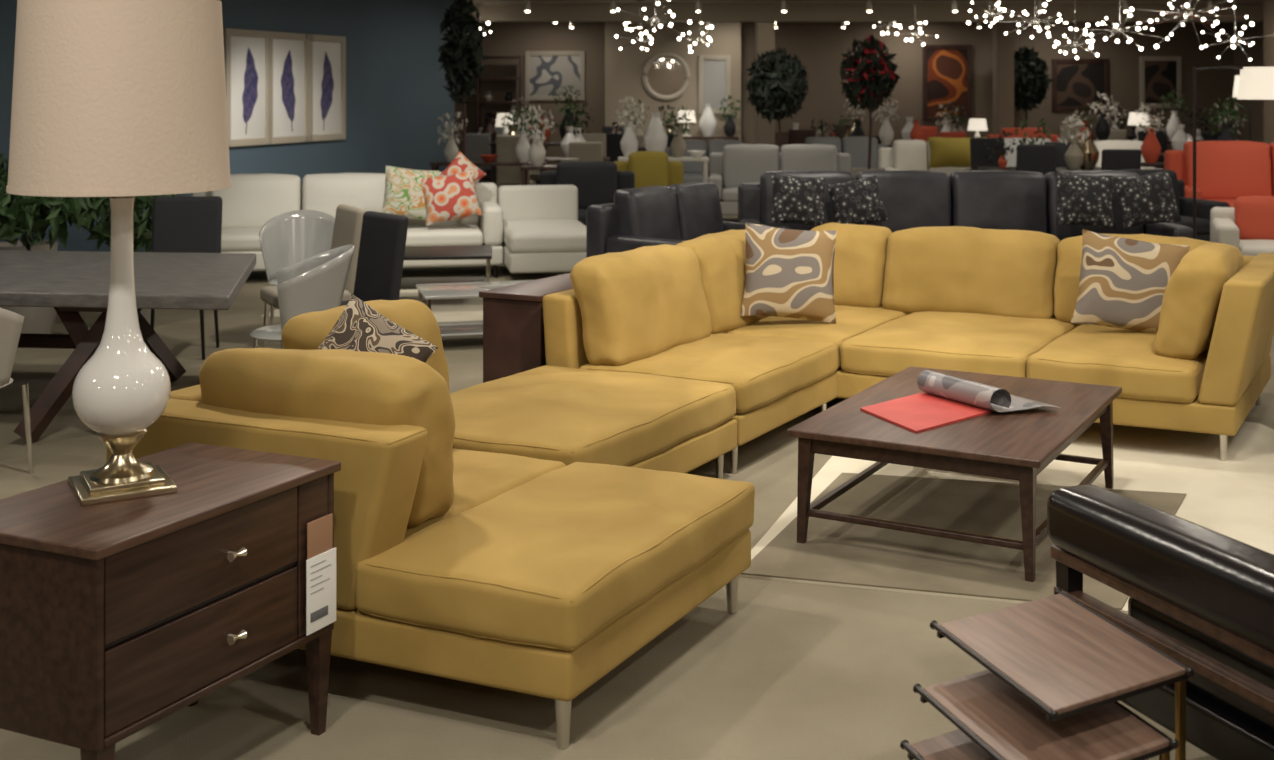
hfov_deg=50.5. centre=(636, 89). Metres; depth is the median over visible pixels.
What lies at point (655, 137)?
vase
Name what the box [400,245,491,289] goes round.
table
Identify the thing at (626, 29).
sputnik chandelier
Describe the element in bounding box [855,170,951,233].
cushion
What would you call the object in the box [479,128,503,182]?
chair
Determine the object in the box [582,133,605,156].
chair
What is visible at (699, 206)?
cushion
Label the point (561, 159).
bowl
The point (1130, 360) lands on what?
seat cushion
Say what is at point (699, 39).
sputnik chandelier
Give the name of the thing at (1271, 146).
cushion
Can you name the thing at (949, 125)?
vases
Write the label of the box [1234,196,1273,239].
cushion
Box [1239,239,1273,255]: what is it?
seat cushion
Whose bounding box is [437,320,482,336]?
shelf
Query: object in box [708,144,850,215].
sofa
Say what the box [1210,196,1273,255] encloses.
sofa
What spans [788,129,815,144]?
chair
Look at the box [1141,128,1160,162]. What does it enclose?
vase
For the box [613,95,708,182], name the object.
console
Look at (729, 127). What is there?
vase
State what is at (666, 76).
round mirror
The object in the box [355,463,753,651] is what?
seat cushion
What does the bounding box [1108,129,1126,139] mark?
chair
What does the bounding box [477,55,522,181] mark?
display shelf
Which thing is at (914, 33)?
sputnik chandelier
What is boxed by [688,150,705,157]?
bowl
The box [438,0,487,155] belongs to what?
potted tree
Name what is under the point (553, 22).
track light
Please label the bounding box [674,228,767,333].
cushion
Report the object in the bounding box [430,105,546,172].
console table
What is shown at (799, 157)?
cushion
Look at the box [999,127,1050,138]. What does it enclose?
cushion
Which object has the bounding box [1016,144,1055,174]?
chair
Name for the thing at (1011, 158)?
sofa
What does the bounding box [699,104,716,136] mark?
vase
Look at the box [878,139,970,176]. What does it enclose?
sofa
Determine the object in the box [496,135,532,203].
chair
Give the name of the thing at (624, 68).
wall partition
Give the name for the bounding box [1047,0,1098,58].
sputnik chandelier
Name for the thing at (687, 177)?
seat cushion
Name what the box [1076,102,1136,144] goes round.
flower arrangement
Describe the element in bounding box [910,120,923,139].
vase
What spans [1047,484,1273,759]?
sofa
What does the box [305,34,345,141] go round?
print
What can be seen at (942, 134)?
chair
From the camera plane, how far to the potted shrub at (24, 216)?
9.46 m
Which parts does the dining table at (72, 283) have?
rail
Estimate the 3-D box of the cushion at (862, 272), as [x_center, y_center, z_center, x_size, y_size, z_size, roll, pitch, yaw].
[1.289,1.077,8.260,0.514,0.521,0.310,0,0,25]
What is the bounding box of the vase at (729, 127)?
[724,115,735,136]
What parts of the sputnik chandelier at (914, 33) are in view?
stem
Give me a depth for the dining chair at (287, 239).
9.48 m
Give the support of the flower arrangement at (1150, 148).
on the floor
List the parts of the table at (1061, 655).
rail, rail, rail, rail, rail, leg, rail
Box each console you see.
[489,84,579,184]
[518,105,578,184]
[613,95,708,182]
[1081,88,1192,143]
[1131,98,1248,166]
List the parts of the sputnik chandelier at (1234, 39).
stem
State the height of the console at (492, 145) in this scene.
1.850 m
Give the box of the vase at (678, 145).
[670,129,685,157]
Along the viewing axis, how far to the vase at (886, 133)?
22.13 m
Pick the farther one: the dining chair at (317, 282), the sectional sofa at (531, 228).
the sectional sofa at (531, 228)
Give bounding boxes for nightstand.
[0,442,340,759]
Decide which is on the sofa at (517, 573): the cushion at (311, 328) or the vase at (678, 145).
the cushion at (311, 328)
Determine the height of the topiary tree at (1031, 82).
2.609 m
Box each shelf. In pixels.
[400,276,484,289]
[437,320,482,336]
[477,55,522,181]
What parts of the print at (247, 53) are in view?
frame, frame, frame, frame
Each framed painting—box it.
[922,45,971,120]
[1052,59,1108,110]
[1139,56,1181,107]
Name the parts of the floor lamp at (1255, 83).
arm, lamp shade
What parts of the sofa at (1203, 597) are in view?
post, arm rail, rail, seat, seat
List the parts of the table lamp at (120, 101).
lamp shade, glass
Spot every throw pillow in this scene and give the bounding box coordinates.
[319,294,437,362]
[381,166,439,220]
[421,169,482,225]
[438,151,485,184]
[741,222,837,323]
[771,174,825,225]
[826,174,888,224]
[1054,171,1115,228]
[1071,229,1189,334]
[1112,170,1181,228]
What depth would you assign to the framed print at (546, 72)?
25.97 m
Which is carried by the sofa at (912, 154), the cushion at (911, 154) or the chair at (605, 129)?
the cushion at (911, 154)
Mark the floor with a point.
(800, 671)
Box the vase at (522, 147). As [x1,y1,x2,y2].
[515,132,530,161]
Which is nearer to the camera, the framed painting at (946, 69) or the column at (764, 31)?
the column at (764, 31)
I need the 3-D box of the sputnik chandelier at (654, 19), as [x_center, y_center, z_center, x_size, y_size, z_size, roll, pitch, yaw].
[0.186,-0.965,15.519,0.729,0.770,0.627,0,0,24]
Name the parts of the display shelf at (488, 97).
shelf, shelf, shelf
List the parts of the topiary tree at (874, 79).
pot, stem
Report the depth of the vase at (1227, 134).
17.55 m
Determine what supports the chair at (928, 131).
on the floor
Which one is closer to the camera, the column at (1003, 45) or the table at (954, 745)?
the table at (954, 745)
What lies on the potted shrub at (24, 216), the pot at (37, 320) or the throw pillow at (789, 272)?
the pot at (37, 320)
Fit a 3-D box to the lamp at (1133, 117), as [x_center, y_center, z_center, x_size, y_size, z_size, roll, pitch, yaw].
[8.400,0.613,22.600,0.360,0.475,0.360,0,0,0]
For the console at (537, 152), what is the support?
on the floor
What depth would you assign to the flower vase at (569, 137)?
19.49 m
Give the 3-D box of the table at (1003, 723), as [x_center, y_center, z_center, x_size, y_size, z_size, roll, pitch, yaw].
[0.868,1.543,2.908,0.401,0.414,0.566,0,0,-17]
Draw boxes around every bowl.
[479,155,498,161]
[559,158,578,161]
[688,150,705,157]
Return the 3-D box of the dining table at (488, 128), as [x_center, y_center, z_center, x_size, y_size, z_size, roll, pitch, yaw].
[-2.273,0.927,23.911,1.455,1.646,0.923,0,0,0]
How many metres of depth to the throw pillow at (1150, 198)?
11.19 m
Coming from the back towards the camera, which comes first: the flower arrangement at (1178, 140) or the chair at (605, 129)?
the chair at (605, 129)
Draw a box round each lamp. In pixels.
[6,0,231,505]
[495,113,517,134]
[677,110,695,136]
[968,119,987,136]
[1127,112,1149,140]
[1193,66,1273,237]
[1233,75,1250,140]
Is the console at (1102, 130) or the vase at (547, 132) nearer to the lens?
the vase at (547, 132)
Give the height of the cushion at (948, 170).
0.607 m
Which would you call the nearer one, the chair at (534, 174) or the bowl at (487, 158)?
the bowl at (487, 158)
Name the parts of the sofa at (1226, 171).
arm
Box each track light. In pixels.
[525,1,1213,12]
[553,22,1140,23]
[569,22,1116,27]
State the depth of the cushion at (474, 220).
13.00 m
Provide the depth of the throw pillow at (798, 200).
11.24 m
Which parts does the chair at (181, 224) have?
leg, leg, leg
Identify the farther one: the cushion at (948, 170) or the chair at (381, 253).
the cushion at (948, 170)
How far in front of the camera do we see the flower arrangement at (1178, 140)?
20.91 m
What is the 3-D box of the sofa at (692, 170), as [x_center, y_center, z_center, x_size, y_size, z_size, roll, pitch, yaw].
[1.100,1.262,20.895,1.500,0.975,0.910,0,0,0]
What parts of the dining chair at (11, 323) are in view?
seat, leg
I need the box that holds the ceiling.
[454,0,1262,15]
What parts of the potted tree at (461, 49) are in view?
stem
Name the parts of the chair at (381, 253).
seat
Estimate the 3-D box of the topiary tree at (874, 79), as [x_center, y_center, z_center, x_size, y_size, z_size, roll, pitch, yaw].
[2.935,0.499,17.193,0.776,2.502,0.754,0,0,34]
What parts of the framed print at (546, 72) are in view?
frame, frame, frame, frame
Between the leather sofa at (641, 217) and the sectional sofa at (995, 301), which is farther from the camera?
the leather sofa at (641, 217)
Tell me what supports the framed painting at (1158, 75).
attached to the wall at (819, 46)
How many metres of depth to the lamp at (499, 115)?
21.57 m
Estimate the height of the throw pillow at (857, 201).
0.470 m
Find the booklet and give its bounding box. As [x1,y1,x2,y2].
[860,392,992,432]
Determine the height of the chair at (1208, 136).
1.052 m
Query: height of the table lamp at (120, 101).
1.276 m
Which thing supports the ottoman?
on the floor
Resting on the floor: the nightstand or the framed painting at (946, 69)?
the nightstand
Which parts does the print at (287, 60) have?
frame, frame, frame, frame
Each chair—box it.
[0,308,33,473]
[150,196,222,359]
[250,244,354,344]
[259,210,334,342]
[260,204,366,342]
[341,211,408,304]
[465,134,490,182]
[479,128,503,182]
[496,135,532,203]
[530,138,539,184]
[569,142,602,160]
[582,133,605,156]
[602,126,625,132]
[605,133,623,161]
[667,134,674,146]
[775,132,787,152]
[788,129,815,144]
[835,124,851,143]
[855,136,881,143]
[920,126,937,142]
[940,132,966,137]
[970,138,1004,170]
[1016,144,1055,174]
[1044,142,1078,166]
[1059,125,1082,143]
[1101,149,1140,169]
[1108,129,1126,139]
[1138,131,1166,168]
[1142,128,1166,135]
[1201,133,1218,139]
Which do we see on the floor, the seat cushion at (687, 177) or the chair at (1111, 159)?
the chair at (1111, 159)
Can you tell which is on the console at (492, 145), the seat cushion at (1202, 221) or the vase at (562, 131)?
the vase at (562, 131)
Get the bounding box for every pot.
[0,240,57,250]
[0,306,56,333]
[140,309,155,323]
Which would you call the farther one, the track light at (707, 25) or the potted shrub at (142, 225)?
the track light at (707, 25)
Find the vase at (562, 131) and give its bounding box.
[559,109,576,139]
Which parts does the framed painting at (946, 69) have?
frame, frame, frame, frame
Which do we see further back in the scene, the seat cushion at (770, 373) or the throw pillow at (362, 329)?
the seat cushion at (770, 373)
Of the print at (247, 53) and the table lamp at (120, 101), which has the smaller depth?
the table lamp at (120, 101)
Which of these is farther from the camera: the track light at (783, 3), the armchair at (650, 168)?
the track light at (783, 3)
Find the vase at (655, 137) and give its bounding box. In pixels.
[643,112,667,151]
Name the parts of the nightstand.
leg, drawer, drawer, leg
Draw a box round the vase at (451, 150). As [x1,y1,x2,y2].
[444,135,458,161]
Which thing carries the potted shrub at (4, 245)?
on the floor
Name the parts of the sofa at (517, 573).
panel, panel, leg, leg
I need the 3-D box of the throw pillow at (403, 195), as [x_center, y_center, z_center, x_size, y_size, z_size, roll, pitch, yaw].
[-2.120,0.972,12.622,0.552,0.527,0.219,0,0,-10]
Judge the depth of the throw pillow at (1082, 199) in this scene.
11.24 m
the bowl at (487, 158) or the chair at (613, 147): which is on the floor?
the chair at (613, 147)
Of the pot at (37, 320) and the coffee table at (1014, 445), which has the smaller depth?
the coffee table at (1014, 445)
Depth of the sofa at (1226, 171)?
16.00 m
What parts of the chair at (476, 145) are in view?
seat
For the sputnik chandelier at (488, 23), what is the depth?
20.98 m
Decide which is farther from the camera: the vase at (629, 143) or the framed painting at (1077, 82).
the framed painting at (1077, 82)
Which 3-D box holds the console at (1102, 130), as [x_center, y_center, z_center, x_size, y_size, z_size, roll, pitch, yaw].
[8.600,0.860,22.610,2.200,1.780,0.501,0,0,0]
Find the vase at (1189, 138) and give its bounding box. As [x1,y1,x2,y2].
[1182,136,1192,149]
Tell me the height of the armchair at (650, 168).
1.023 m
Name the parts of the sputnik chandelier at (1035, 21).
stem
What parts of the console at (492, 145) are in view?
leg, leg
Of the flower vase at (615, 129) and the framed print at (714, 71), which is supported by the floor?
the flower vase at (615, 129)
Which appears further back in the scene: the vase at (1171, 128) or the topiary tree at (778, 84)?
the vase at (1171, 128)
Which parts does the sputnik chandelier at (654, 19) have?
stem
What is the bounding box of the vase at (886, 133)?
[879,117,893,144]
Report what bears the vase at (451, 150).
on the console table at (523, 146)
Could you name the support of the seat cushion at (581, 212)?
on the armchair at (596, 182)
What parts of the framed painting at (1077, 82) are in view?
frame, frame, frame, frame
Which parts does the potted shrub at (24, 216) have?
stem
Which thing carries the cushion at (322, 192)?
on the sectional sofa at (531, 228)
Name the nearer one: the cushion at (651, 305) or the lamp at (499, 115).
the cushion at (651, 305)
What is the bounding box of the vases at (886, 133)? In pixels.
[872,99,987,146]
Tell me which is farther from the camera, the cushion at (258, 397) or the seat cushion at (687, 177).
the seat cushion at (687, 177)
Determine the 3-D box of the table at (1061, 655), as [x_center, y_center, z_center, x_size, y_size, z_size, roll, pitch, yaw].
[0.945,1.498,3.041,0.421,0.504,0.580,0,0,-17]
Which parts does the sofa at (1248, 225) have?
arm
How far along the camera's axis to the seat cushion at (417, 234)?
12.46 m
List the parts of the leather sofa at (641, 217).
arm, arm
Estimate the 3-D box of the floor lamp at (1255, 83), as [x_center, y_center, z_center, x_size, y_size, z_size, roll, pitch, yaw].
[4.395,0.785,10.000,0.810,1.930,0.340,0,0,0]
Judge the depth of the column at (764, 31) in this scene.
22.50 m
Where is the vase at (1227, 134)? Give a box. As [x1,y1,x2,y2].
[1219,124,1236,140]
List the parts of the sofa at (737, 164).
arm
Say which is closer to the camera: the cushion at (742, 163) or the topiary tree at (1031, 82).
the cushion at (742, 163)
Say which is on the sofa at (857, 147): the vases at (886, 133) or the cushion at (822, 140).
the cushion at (822, 140)
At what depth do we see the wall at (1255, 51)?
25.35 m
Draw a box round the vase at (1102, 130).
[1095,114,1110,140]
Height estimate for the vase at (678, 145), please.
0.380 m
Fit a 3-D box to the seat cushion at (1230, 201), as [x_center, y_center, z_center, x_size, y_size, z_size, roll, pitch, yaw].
[7.013,1.380,15.788,0.970,0.180,0.740,0,0,6]
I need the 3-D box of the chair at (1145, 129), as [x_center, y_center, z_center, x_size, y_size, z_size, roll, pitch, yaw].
[8.950,1.203,23.627,0.480,1.096,0.566,0,0,0]
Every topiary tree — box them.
[744,45,808,152]
[840,31,899,177]
[1014,44,1054,127]
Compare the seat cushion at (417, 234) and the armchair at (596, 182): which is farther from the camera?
the armchair at (596, 182)
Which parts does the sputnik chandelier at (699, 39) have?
stem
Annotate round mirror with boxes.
[642,53,690,100]
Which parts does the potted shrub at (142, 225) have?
stem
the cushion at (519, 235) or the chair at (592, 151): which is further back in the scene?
the chair at (592, 151)
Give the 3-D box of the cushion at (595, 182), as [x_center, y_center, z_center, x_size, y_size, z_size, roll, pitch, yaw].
[-0.552,1.054,14.788,0.675,0.558,0.302,0,0,0]
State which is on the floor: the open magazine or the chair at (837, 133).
the chair at (837, 133)
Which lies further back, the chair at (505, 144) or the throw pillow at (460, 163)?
the chair at (505, 144)
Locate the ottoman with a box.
[452,366,736,477]
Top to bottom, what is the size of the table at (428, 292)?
0.380 m
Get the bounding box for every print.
[223,28,270,146]
[269,31,312,143]
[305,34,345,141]
[525,51,584,99]
[698,55,730,113]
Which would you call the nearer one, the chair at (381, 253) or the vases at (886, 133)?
the chair at (381, 253)
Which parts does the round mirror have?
glass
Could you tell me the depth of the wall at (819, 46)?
26.00 m
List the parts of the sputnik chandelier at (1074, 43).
stem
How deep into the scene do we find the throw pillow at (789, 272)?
7.44 m
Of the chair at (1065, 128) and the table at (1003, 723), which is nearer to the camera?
the table at (1003, 723)
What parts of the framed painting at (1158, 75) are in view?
frame, frame, frame, frame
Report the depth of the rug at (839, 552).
5.14 m
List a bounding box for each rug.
[261,289,482,321]
[739,421,1273,613]
[741,473,1185,609]
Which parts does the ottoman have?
leg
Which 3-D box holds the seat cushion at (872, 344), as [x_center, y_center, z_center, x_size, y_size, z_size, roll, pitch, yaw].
[1.814,1.395,7.410,0.958,0.224,1.425,0,0,31]
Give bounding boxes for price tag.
[306,513,335,635]
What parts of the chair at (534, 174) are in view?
seat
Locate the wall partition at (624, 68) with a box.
[605,22,740,151]
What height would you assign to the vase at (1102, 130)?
0.450 m
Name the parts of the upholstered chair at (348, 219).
leg, seat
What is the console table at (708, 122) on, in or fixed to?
on the floor
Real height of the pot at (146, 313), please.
0.450 m
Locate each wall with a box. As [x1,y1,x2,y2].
[0,0,453,251]
[454,22,1233,174]
[1234,22,1262,141]
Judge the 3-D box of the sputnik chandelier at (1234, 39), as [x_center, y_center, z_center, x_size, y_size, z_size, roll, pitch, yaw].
[7.964,-0.870,17.891,0.757,0.960,0.805,0,0,-34]
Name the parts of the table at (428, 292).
leg, leg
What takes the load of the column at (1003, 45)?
on the floor
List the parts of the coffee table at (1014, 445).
leg, leg, leg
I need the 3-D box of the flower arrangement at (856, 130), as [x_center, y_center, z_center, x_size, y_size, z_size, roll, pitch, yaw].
[3.300,0.928,23.600,1.700,1.643,0.900,0,0,0]
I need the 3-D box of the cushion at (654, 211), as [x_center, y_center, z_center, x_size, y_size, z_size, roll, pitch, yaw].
[0.090,1.056,10.786,0.304,0.552,0.607,0,0,38]
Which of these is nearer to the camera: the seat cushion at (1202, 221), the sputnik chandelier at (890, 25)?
the seat cushion at (1202, 221)
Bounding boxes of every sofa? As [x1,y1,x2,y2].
[106,297,753,749]
[191,172,585,277]
[543,223,1273,474]
[586,182,791,259]
[665,140,742,182]
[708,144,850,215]
[738,170,1192,243]
[805,136,887,172]
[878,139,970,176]
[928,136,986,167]
[987,127,1058,141]
[1004,138,1050,166]
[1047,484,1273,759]
[1093,140,1157,168]
[1164,141,1273,206]
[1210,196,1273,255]
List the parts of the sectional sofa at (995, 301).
panel, leg, leg, panel, leg, arm, leg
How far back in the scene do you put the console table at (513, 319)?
6.69 m
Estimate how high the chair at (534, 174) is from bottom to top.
1.010 m
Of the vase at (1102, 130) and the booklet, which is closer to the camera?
the booklet
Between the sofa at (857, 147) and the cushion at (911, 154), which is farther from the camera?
the sofa at (857, 147)
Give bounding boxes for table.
[0,250,255,442]
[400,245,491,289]
[416,280,532,336]
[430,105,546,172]
[478,96,548,164]
[479,272,572,382]
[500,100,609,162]
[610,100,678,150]
[677,95,741,139]
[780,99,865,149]
[787,366,1121,581]
[900,729,993,759]
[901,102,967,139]
[913,670,1178,759]
[930,589,1193,759]
[978,111,1100,170]
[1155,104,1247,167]
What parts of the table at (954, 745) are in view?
rail, rail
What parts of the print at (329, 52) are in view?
frame, frame, frame, frame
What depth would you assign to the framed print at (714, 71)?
25.27 m
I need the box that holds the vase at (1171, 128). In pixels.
[1166,111,1181,140]
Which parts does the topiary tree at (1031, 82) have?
stem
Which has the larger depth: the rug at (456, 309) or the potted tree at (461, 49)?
the potted tree at (461, 49)
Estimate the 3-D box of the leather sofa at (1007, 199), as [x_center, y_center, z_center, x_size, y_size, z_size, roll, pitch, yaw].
[2.750,1.228,11.595,3.700,1.044,1.010,0,0,0]
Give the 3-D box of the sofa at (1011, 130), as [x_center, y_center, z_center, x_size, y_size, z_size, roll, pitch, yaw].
[6.500,1.189,22.395,1.200,1.122,0.910,0,0,0]
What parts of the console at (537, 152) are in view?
leg, leg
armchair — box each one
[540,160,634,225]
[614,151,682,187]
[1116,169,1229,239]
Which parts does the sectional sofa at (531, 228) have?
arm, leg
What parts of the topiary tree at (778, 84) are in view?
stem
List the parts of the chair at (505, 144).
seat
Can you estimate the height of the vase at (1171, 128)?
0.500 m
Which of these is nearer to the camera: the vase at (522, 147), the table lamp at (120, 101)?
the table lamp at (120, 101)
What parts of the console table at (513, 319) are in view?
panel, panel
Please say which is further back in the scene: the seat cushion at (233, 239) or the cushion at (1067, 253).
the seat cushion at (233, 239)
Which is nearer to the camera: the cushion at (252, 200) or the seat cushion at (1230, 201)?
the cushion at (252, 200)
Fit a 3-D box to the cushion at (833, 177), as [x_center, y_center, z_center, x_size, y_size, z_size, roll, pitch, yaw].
[1.498,1.019,11.840,0.824,0.626,0.302,0,0,0]
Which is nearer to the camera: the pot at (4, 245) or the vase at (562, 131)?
the pot at (4, 245)
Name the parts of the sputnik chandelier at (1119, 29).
stem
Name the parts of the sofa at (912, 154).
arm, arm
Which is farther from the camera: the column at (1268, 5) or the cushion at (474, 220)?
the column at (1268, 5)
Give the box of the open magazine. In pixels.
[917,370,1058,412]
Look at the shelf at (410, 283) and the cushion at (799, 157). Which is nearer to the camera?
the shelf at (410, 283)
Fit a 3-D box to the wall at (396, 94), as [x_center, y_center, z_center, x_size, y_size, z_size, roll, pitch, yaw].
[-6.487,0.200,8.794,0.150,3.100,23.680,0,0,18]
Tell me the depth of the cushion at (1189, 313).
6.52 m
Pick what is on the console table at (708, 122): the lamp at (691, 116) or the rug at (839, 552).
the lamp at (691, 116)
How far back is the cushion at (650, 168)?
15.83 m
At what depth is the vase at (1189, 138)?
17.57 m
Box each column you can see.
[755,22,774,144]
[993,22,1013,133]
[1263,0,1273,143]
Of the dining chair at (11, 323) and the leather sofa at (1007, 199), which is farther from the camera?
the leather sofa at (1007, 199)
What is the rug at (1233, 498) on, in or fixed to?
on the floor
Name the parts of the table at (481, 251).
leg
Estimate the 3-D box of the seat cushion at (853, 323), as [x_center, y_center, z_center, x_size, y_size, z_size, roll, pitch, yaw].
[1.000,1.395,7.789,0.838,0.212,1.393,0,0,31]
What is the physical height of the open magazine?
0.095 m
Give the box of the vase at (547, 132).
[540,118,550,141]
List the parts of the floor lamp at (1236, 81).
lamp shade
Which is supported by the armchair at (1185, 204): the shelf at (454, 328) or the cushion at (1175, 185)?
the cushion at (1175, 185)
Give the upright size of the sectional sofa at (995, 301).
0.964 m
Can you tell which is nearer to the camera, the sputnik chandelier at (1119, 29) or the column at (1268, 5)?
the sputnik chandelier at (1119, 29)
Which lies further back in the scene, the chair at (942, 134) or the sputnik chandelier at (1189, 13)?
the chair at (942, 134)
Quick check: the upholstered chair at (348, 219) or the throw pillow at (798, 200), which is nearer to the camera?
the upholstered chair at (348, 219)
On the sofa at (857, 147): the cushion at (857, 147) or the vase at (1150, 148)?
the cushion at (857, 147)
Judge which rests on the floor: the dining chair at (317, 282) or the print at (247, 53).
the dining chair at (317, 282)
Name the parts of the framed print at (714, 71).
frame, frame, frame, frame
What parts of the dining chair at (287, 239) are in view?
leg, seat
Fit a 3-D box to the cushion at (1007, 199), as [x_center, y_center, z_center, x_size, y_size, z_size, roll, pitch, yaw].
[3.166,1.019,11.841,0.822,0.626,0.307,0,0,0]
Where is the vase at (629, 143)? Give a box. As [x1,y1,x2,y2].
[620,124,638,157]
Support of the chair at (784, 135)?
on the floor
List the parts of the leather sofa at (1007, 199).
arm, arm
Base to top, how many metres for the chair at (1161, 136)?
1.089 m
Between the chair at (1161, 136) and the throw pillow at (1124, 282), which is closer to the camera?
the throw pillow at (1124, 282)
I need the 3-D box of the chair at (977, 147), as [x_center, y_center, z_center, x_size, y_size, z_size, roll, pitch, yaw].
[4.700,1.195,17.873,0.480,1.112,0.566,0,0,0]
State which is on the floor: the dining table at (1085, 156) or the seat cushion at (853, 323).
the dining table at (1085, 156)
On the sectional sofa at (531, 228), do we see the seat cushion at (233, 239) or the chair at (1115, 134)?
the seat cushion at (233, 239)
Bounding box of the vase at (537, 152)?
[528,134,545,165]
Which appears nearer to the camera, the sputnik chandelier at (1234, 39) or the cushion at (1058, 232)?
the cushion at (1058, 232)
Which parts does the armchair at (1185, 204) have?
arm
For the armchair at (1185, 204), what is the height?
0.923 m
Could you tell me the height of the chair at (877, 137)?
0.988 m
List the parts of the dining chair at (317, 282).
seat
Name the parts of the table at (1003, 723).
rail, rail, rail, rail, rail, leg, rail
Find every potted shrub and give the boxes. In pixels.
[0,152,58,250]
[0,169,105,333]
[81,194,185,323]
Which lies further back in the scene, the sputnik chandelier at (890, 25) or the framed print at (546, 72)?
the framed print at (546, 72)
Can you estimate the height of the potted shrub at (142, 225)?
1.140 m
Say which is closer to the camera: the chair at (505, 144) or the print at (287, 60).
the print at (287, 60)
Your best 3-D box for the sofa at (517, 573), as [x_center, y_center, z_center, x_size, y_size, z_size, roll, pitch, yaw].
[-0.622,1.258,4.358,1.702,0.984,1.215,0,0,25]
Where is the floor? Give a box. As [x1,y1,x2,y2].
[0,181,1273,759]
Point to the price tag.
(321, 554)
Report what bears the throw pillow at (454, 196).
on the sectional sofa at (531, 228)
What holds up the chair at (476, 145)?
on the floor
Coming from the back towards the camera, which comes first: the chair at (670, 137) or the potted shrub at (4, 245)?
the chair at (670, 137)
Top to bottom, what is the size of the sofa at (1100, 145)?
1.022 m
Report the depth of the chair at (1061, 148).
18.07 m
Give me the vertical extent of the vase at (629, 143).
0.450 m
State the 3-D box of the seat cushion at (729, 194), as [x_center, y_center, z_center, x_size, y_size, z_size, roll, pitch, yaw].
[1.506,1.380,17.819,0.760,0.180,0.690,0,0,5]
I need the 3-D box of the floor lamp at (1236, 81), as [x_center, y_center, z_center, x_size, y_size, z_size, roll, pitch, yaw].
[8.400,0.775,18.500,0.440,1.950,0.440,0,0,0]
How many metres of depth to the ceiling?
20.59 m
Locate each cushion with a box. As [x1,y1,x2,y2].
[200,340,452,523]
[210,173,300,228]
[221,227,261,251]
[283,297,455,440]
[302,173,385,217]
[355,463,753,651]
[405,448,563,536]
[406,224,482,245]
[408,172,478,224]
[503,219,585,252]
[556,160,616,208]
[572,244,711,366]
[578,209,586,225]
[581,333,836,413]
[613,186,681,239]
[628,151,668,187]
[665,182,724,239]
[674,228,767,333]
[683,173,708,182]
[722,187,737,201]
[723,144,778,187]
[727,305,907,369]
[760,170,854,229]
[781,144,837,170]
[805,136,841,152]
[813,223,891,307]
[839,311,1078,377]
[842,136,877,172]
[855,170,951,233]
[884,227,1058,318]
[893,139,926,170]
[927,141,960,176]
[950,170,1046,235]
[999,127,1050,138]
[1027,323,1207,402]
[1044,170,1143,239]
[1055,234,1218,324]
[1116,169,1180,212]
[1155,243,1242,359]
[1171,215,1209,234]
[1205,199,1234,206]
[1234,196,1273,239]
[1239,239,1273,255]
[1269,142,1273,195]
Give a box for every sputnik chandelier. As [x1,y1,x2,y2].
[475,3,490,35]
[615,0,652,50]
[617,0,691,39]
[678,0,712,52]
[873,22,901,34]
[895,0,937,45]
[967,0,1013,26]
[985,0,1071,44]
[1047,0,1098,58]
[1075,0,1168,50]
[1130,0,1247,48]
[1201,0,1271,60]
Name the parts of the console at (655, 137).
leg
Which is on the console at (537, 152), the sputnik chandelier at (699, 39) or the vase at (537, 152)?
the vase at (537, 152)
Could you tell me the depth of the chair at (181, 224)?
9.19 m
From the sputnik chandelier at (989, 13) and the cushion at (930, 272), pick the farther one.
the sputnik chandelier at (989, 13)
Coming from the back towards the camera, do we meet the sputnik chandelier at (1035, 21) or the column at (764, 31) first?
the column at (764, 31)

